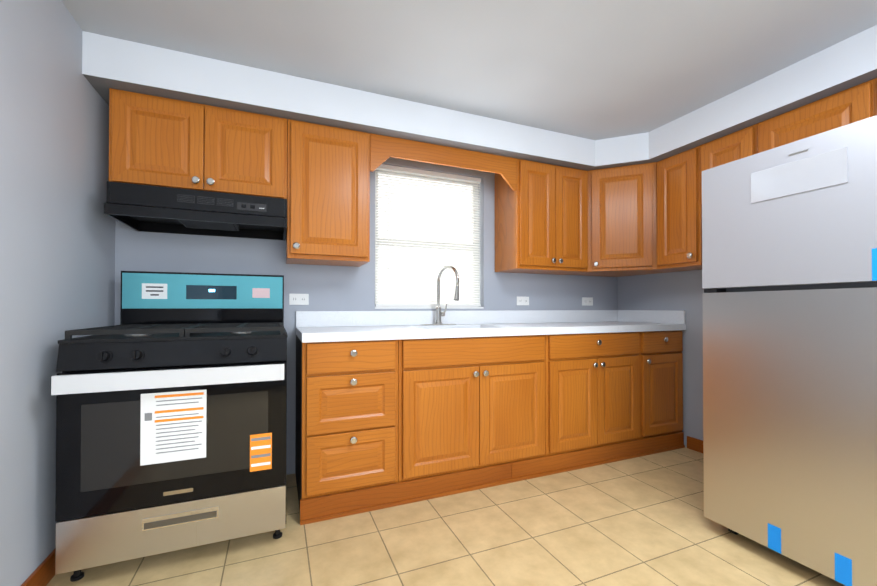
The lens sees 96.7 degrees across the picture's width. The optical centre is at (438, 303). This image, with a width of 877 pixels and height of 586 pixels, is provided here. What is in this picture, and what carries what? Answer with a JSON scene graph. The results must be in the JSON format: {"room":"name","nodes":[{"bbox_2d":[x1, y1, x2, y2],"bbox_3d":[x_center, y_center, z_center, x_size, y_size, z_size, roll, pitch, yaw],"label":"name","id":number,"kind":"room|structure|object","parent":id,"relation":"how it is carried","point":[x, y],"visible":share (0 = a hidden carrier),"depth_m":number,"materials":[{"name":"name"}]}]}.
{"room":"kitchen","nodes":[
{"label":"kitchen","id":0,"kind":"room"},
{"bbox_2d":[0,0,114,585],"bbox_3d":[-0.954,-0.100,-0.064,0.200,2.274,4.600,0,-1,-23],"label":"wall","id":1,"kind":"structure","parent":0,"point":[57,252],"depth_m":1.44,"materials":[{"name":"grey paint"}]},
{"bbox_2d":[21,548,55,585],"bbox_3d":[-0.849,0.993,-0.042,0.015,0.090,4.580,0,-1,-23],"label":"baseboard","id":2,"kind":"structure","parent":1,"relation":"attached to","point":[43,574],"depth_m":1.44,"materials":[{"name":"brown wood"}]},
{"bbox_2d":[115,157,617,474],"bbox_3d":[-0.101,-0.072,2.866,4.020,2.274,0.160,0,-1,-23],"label":"wall","id":3,"kind":"structure","parent":0,"point":[337,288],"depth_m":2.52,"materials":[{"name":"paint"}]},
{"bbox_2d":[109,88,286,198],"bbox_3d":[-1.247,-0.787,2.115,0.787,0.469,0.355,0,-1,-23],"label":"upper cabinet","id":4,"kind":"object","parent":3,"relation":"attached to","point":[161,141],"visible":0.88,"depth_m":1.96,"materials":[{"name":"brown wood"}]},
{"bbox_2d":[104,181,286,239],"bbox_3d":[-1.219,-0.474,2.077,0.758,0.153,0.441,0,-1,-23],"label":"range hood","id":5,"kind":"object","parent":4,"relation":"attached to","point":[146,208],"visible":1,"depth_m":1.93,"materials":[{"name":"black metal"}]},
{"bbox_2d":[289,294,308,304],"bbox_3d":[-0.877,-0.029,2.451,0.115,0.070,0.009,0,-1,-23],"label":"electrical outlet","id":6,"kind":"object","parent":3,"relation":"attached to","point":[298,299],"visible":1,"depth_m":2.45,"materials":[{"name":"white plastic"}]},
{"bbox_2d":[286,119,369,266],"bbox_3d":[-0.670,-0.634,2.353,0.458,0.769,0.355,0,-1,-23],"label":"upper cabinet","id":7,"kind":"object","parent":3,"relation":"attached to","point":[328,195],"visible":0.98,"depth_m":2.21,"materials":[{"name":"brown wood"}]},
{"bbox_2d":[375,164,483,308],"bbox_3d":[-0.070,-0.465,2.874,0.840,1.000,0.136,0,-1,-23],"label":"window","id":8,"kind":"structure","parent":3,"relation":"in","point":[426,226],"depth_m":2.86,"materials":[{"name":"white plastic"}]},
{"bbox_2d":[517,296,528,304],"bbox_3d":[0.670,-0.023,3.093,0.115,0.070,0.009,0,-1,-23],"label":"electrical outlet","id":9,"kind":"object","parent":3,"relation":"attached to","point":[522,300],"visible":1,"depth_m":3.09,"materials":[{"name":"white plastic"}]},
{"bbox_2d":[495,159,587,274],"bbox_3d":[0.790,-0.629,2.959,0.630,0.769,0.355,0,-1,-23],"label":"upper cabinet","id":10,"kind":"object","parent":3,"relation":"attached to","point":[541,219],"visible":0.98,"depth_m":2.82,"materials":[{"name":"brown wood"}]},
{"bbox_2d":[582,297,592,305],"bbox_3d":[1.280,-0.021,3.346,0.115,0.070,0.009,0,-1,-23],"label":"electrical outlet","id":11,"kind":"object","parent":3,"relation":"attached to","point":[587,301],"visible":1,"depth_m":3.34,"materials":[{"name":"white plastic"}]},
{"bbox_2d":[563,162,679,276],"bbox_3d":[1.427,-0.628,3.072,0.636,0.769,0.635,0,-1,-23],"label":"upper cabinet","id":12,"kind":"object","parent":3,"relation":"attached to","point":[622,221],"visible":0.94,"depth_m":2.86,"materials":[{"name":"brown wood"}]},
{"bbox_2d":[46,447,844,585],"bbox_3d":[0.772,1.095,0.749,4.020,0.100,4.800,0,-1,-23],"label":"floor","id":13,"kind":"structure","parent":0,"point":[640,521],"depth_m":1.69,"materials":[{"name":"tile"}]},
{"bbox_2d":[51,271,287,581],"bbox_3d":[-1.143,0.443,1.844,0.784,1.225,0.740,0,-1,-23],"label":"range","id":14,"kind":"object","parent":13,"relation":"on","point":[170,391],"visible":1,"depth_m":1.56,"materials":[{"name":"black metal"}]},
{"bbox_2d":[295,335,302,524],"bbox_3d":[-0.780,0.624,2.166,0.003,0.868,0.594,0,-1,-23],"label":"panel","id":15,"kind":"object","parent":13,"relation":"on","point":[298,439],"depth_m":2.05,"materials":[{"name":"brown wood"}]},
{"bbox_2d":[296,310,685,342],"bbox_3d":[0.474,0.210,2.670,2.700,0.325,0.632,0,-1,-23],"label":"countertop","id":16,"kind":"structure","parent":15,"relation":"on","point":[324,326],"depth_m":2.65,"materials":[{"name":"white"}]},
{"bbox_2d":[420,265,459,324],"bbox_3d":[0.034,-0.059,2.644,0.250,0.411,0.244,0,-1,-23],"label":"faucet","id":17,"kind":"object","parent":16,"relation":"on","point":[438,314],"visible":1,"depth_m":2.71,"materials":[{"name":"silver metal"}]},
{"bbox_2d":[297,336,397,498],"bbox_3d":[-0.544,0.625,2.237,0.485,0.868,0.645,0,-1,-23],"label":"base cabinet","id":18,"kind":"object","parent":13,"relation":"on","point":[349,415],"visible":0.94,"depth_m":1.96,"materials":[{"name":"brown wood"}]},
{"bbox_2d":[398,335,544,481],"bbox_3d":[0.123,0.628,2.514,0.956,0.868,0.645,0,-1,-23],"label":"base cabinet","id":19,"kind":"object","parent":13,"relation":"on","point":[465,403],"visible":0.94,"depth_m":2.22,"materials":[{"name":"brown wood"}]},
{"bbox_2d":[545,332,638,455],"bbox_3d":[0.939,0.631,2.852,0.805,0.868,0.645,0,-1,-23],"label":"base cabinet","id":20,"kind":"object","parent":13,"relation":"on","point":[591,389],"visible":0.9,"depth_m":2.56,"materials":[{"name":"brown wood"}]},
{"bbox_2d":[638,330,682,438],"bbox_3d":[1.517,0.633,3.092,0.444,0.868,0.645,0,-1,-23],"label":"base cabinet","id":21,"kind":"object","parent":13,"relation":"on","point":[660,383],"visible":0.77,"depth_m":2.81,"materials":[{"name":"brown wood"}]},
{"bbox_2d":[702,115,876,585],"bbox_3d":[1.745,0.214,1.627,0.797,1.678,0.760,0,-1,-23],"label":"refrigerator","id":22,"kind":"object","parent":13,"relation":"on","point":[789,263],"visible":1,"depth_m":1.49,"materials":[{"name":"grey metal"}]},
{"bbox_2d":[61,0,876,139],"bbox_3d":[0.772,-1.279,0.771,4.020,0.100,4.800,0,-1,-23],"label":"ceiling","id":23,"kind":"structure","parent":0,"point":[596,69],"depth_m":1.83,"materials":[{"name":"white paint"}]},
{"bbox_2d":[82,25,876,170],"bbox_3d":[0.811,-1.132,0.678,3.620,0.193,4.600,0,-1,-23],"label":"soffit","id":24,"kind":"structure","parent":0,"point":[108,62],"depth_m":2.12,"materials":[{"name":"white paint"}]},
{"bbox_2d":[370,133,516,190],"bbox_3d":[0.066,-0.905,2.532,1.033,0.224,0.020,0,-1,-23],"label":"valance","id":25,"kind":"object","parent":24,"relation":"attached to","point":[383,148],"visible":0.92,"depth_m":2.50,"materials":[{"name":"brown wood"}]},
{"bbox_2d":[617,270,703,446],"bbox_3d":[2.575,-0.086,1.400,0.200,2.274,4.600,0,-1,-23],"label":"wall","id":26,"kind":"structure","parent":0,"point":[678,291],"depth_m":2.90,"materials":[{"name":"paint"}]},
{"bbox_2d":[657,146,701,270],"bbox_3d":[1.738,-0.631,2.689,0.355,0.769,0.310,0,-1,-23],"label":"upper cabinet","id":27,"kind":"object","parent":26,"relation":"attached to","point":[679,226],"visible":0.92,"depth_m":2.61,"materials":[{"name":"brown wood"}]},
{"bbox_2d":[687,436,702,452],"bbox_3d":[2.597,1.003,1.052,0.015,0.090,3.960,0,-1,-23],"label":"baseboard","id":28,"kind":"structure","parent":26,"relation":"attached to","point":[695,444],"depth_m":2.82,"materials":[{"name":"brown wood"}]},
{"bbox_2d":[700,124,757,203],"bbox_3d":[1.859,-0.829,2.399,0.355,0.379,0.322,0,-1,-23],"label":"upper cabinet","id":29,"kind":"object","parent":26,"relation":"attached to","point":[738,145],"visible":0.15,"depth_m":2.32,"materials":[{"name":"brown wood"}]},
{"bbox_2d":[758,78,876,152],"bbox_3d":[2.012,-0.833,2.031,0.355,0.379,0.475,0,-1,-23],"label":"upper cabinet","id":30,"kind":"object","parent":26,"relation":"attached to","point":[856,103],"visible":0.31,"depth_m":1.93,"materials":[{"name":"brown wood"}]}
]}

